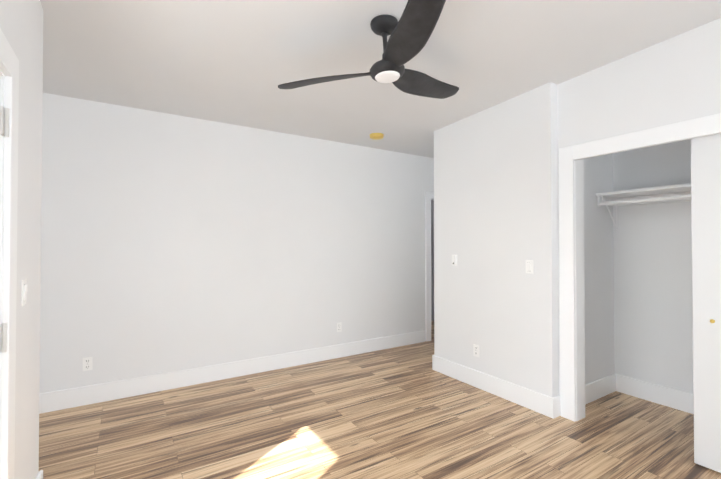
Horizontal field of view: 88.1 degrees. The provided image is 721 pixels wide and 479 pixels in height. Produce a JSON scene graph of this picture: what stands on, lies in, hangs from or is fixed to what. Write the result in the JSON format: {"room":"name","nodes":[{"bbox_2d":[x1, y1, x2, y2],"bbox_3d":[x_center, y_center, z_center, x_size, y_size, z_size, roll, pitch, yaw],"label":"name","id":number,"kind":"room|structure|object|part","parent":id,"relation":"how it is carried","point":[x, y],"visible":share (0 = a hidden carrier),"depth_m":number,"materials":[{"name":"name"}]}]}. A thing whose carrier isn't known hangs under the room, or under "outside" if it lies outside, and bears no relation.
{"room":"empty bedroom","nodes":[
{"label":"empty bedroom","id":0,"kind":"room"},
{"bbox_2d":[0,0,42,478],"bbox_3d":[-1.008,-0.049,0.462,0.440,2.926,3.487,0,-1,-32],"label":"wall","id":1,"kind":"structure","parent":0,"point":[21,24],"depth_m":1.78,"materials":[{"name":"paint"}]},
{"bbox_2d":[0,28,18,478],"bbox_3d":[-1.163,0.345,1.010,0.154,2.152,1.054,0,-1,-32],"label":"door frame","id":2,"kind":"structure","parent":1,"relation":"attached to","point":[9,64],"depth_m":1.41,"materials":[{"name":"white paint"}]},
{"bbox_2d":[0,106,8,352],"bbox_3d":[-1.333,0.366,1.391,0.021,1.720,0.066,0,-1,-32],"label":"patio door frame hinges","id":3,"kind":"object","parent":2,"relation":"attached to","point":[4,122],"visible":0.94,"depth_m":1.39,"materials":[{"name":"white metal"}]},
{"bbox_2d":[22,279,27,305],"bbox_3d":[-1.528,0.240,1.699,0.013,0.116,0.070,0,-1,-32],"label":"light switch","id":4,"kind":"object","parent":1,"relation":"attached to","point":[24,290],"visible":1,"depth_m":1.69,"materials":[{"name":"white plastic"}]},
{"bbox_2d":[36,470,42,478],"bbox_3d":[-1.578,1.348,1.765,0.022,0.165,0.684,0,-1,-32],"label":"baseboard","id":5,"kind":"structure","parent":1,"relation":"attached to","point":[40,475],"depth_m":2.01,"materials":[{"name":"white paint"}]},
{"bbox_2d":[39,93,433,393],"bbox_3d":[-0.491,0.124,4.589,5.742,2.684,0.132,0,-1,-32],"label":"wall","id":6,"kind":"structure","parent":0,"point":[170,242],"depth_m":3.83,"materials":[{"name":"paint"}]},
{"bbox_2d":[82,357,91,370],"bbox_3d":[-2.400,1.095,3.279,0.070,0.116,0.009,0,-1,-32],"label":"outlet","id":7,"kind":"object","parent":6,"relation":"attached to","point":[87,363],"visible":1,"depth_m":3.28,"materials":[{"name":"white plastic"}]},
{"bbox_2d":[39,330,424,413],"bbox_3d":[-0.916,1.379,4.212,4.373,0.165,0.022,0,-1,-32],"label":"baseboard","id":8,"kind":"structure","parent":6,"relation":"attached to","point":[102,392],"depth_m":3.79,"materials":[{"name":"white paint"}]},
{"bbox_2d":[337,322,341,331],"bbox_3d":[-0.265,1.092,4.636,0.070,0.116,0.009,0,-1,-32],"label":"outlet","id":9,"kind":"object","parent":6,"relation":"attached to","point":[339,327],"visible":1,"depth_m":4.64,"materials":[{"name":"white plastic"}]},
{"bbox_2d":[425,191,433,341],"bbox_3d":[1.329,0.392,5.742,1.003,2.177,0.176,0,-1,-32],"label":"door frame","id":10,"kind":"structure","parent":6,"relation":"attached to","point":[429,196],"depth_m":5.42,"materials":[{"name":"white paint"}]},
{"bbox_2d":[39,321,720,478],"bbox_3d":[0.415,1.503,3.147,5.742,0.110,6.523,0,-1,-32],"label":"floor","id":11,"kind":"structure","parent":0,"point":[404,412],"depth_m":2.79,"materials":[{"name":"brown wood"}]},
{"bbox_2d":[40,0,720,157],"bbox_3d":[0.415,-1.445,3.183,5.742,0.418,6.523,0,-1,-32],"label":"ceiling","id":12,"kind":"structure","parent":0,"point":[235,62],"depth_m":2.58,"materials":[{"name":"paint"}]},
{"bbox_2d":[278,0,458,98],"bbox_3d":[0.279,-1.129,2.240,1.209,0.344,1.254,0,-1,-32],"label":"ceiling fan","id":13,"kind":"object","parent":12,"relation":"hanging from","point":[410,31],"visible":1,"depth_m":2.16,"materials":[{"name":"black"}]},
{"bbox_3d":[0.152,-1.109,2.234,0.210,0.275,0.210,-2,-3,-33],"label":"motor","id":14,"kind":"part","parent":13,"relation":"part of","materials":[{"name":"black metal"}]},
{"bbox_2d":[370,133,383,139],"bbox_3d":[0.189,-1.198,4.353,0.166,0.046,0.166,0,-1,-32],"label":"ceiling fixture","id":15,"kind":"object","parent":12,"relation":"attached to","point":[376,136],"visible":0.98,"depth_m":4.30,"materials":[{"name":"yellow"}]},
{"bbox_2d":[431,200,433,320],"bbox_3d":[1.477,0.150,6.722,0.132,2.684,1.357,0,-1,-32],"label":"wall","id":16,"kind":"structure","parent":0,"point":[432,260],"depth_m":6.83,"materials":[{"name":"grey paint"}]},
{"bbox_2d":[434,82,614,396],"bbox_3d":[2.025,-0.003,4.150,1.969,2.926,1.364,0,-1,-32],"label":"wall block","id":17,"kind":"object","parent":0,"point":[495,197],"visible":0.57,"depth_m":3.45,"materials":[{"name":"paint"}]},
{"bbox_2d":[452,255,456,265],"bbox_3d":[0.984,0.218,3.926,0.025,0.116,0.070,0,-1,-32],"label":"switch","id":18,"kind":"object","parent":17,"relation":"attached to","point":[454,260],"visible":1,"depth_m":3.91,"materials":[{"name":"white plastic"}]},
{"bbox_2d":[473,344,478,356],"bbox_3d":[1.143,1.098,3.681,0.009,0.116,0.070,0,-1,-32],"label":"outlet","id":19,"kind":"object","parent":17,"relation":"attached to","point":[475,349],"visible":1,"depth_m":3.68,"materials":[{"name":"white plastic"}]},
{"bbox_2d":[432,355,559,418],"bbox_3d":[1.204,1.371,3.590,0.037,0.165,1.365,0,-1,-32],"label":"baseboard","id":20,"kind":"structure","parent":17,"relation":"attached to","point":[545,405],"depth_m":3.42,"materials":[{"name":"white paint"}]},
{"bbox_2d":[526,260,532,273],"bbox_3d":[1.450,0.235,3.205,0.013,0.115,0.070,0,-1,-32],"label":"rocker light switch","id":21,"kind":"object","parent":17,"relation":"attached to","point":[529,266],"visible":1,"depth_m":3.20,"materials":[{"name":"white plastic"}]},
{"bbox_2d":[585,374,615,404],"bbox_3d":[2.088,1.368,3.354,0.778,0.165,0.018,0,-1,-32],"label":"baseboard","id":22,"kind":"structure","parent":17,"relation":"attached to","point":[597,389],"depth_m":3.41,"materials":[{"name":"white paint"}]},
{"bbox_2d":[557,18,720,394],"bbox_3d":[2.347,-0.028,2.116,0.132,2.926,2.414,0,-1,-32],"label":"wall","id":23,"kind":"structure","parent":0,"point":[675,79],"depth_m":2.59,"materials":[{"name":"paint"}]},
{"bbox_2d":[559,113,720,421],"bbox_3d":[2.123,0.339,2.321,0.022,2.198,1.779,0,-1,-32],"label":"trim","id":24,"kind":"structure","parent":23,"relation":"attached to","point":[687,129],"depth_m":2.98,"materials":[{"name":"white paint"}]},
{"bbox_2d":[574,133,719,420],"bbox_3d":[2.188,0.360,2.362,0.132,2.156,1.578,0,-1,-32],"label":"door frame","id":25,"kind":"structure","parent":23,"relation":"attached to","point":[579,282],"depth_m":3.00,"materials":[{"name":"white paint"}]},
{"bbox_2d":[691,133,720,472],"bbox_3d":[2.355,0.374,2.054,0.052,2.093,0.814,0,-1,-32],"label":"closet door","id":26,"kind":"structure","parent":23,"relation":"in","point":[706,215],"depth_m":2.33,"materials":[{"name":"white paint"}]},
{"bbox_2d":[613,139,692,393],"bbox_3d":[3.155,-0.022,2.629,0.132,2.926,2.414,0,-1,-32],"label":"wall","id":27,"kind":"structure","parent":0,"point":[653,326],"depth_m":3.33,"materials":[{"name":"paint"}]},
{"bbox_2d":[596,183,690,229],"bbox_3d":[2.954,-0.271,2.505,0.339,0.330,2.410,0,-1,-32],"label":"shelf","id":28,"kind":"object","parent":27,"relation":"attached to","point":[672,193],"visible":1,"depth_m":3.24,"materials":[{"name":"white wood"}]},
{"bbox_2d":[614,373,693,413],"bbox_3d":[3.091,1.358,2.572,0.018,0.165,2.414,0,-1,-32],"label":"baseboard","id":29,"kind":"structure","parent":27,"relation":"attached to","point":[666,396],"depth_m":3.30,"materials":[{"name":"white paint"}]}
]}

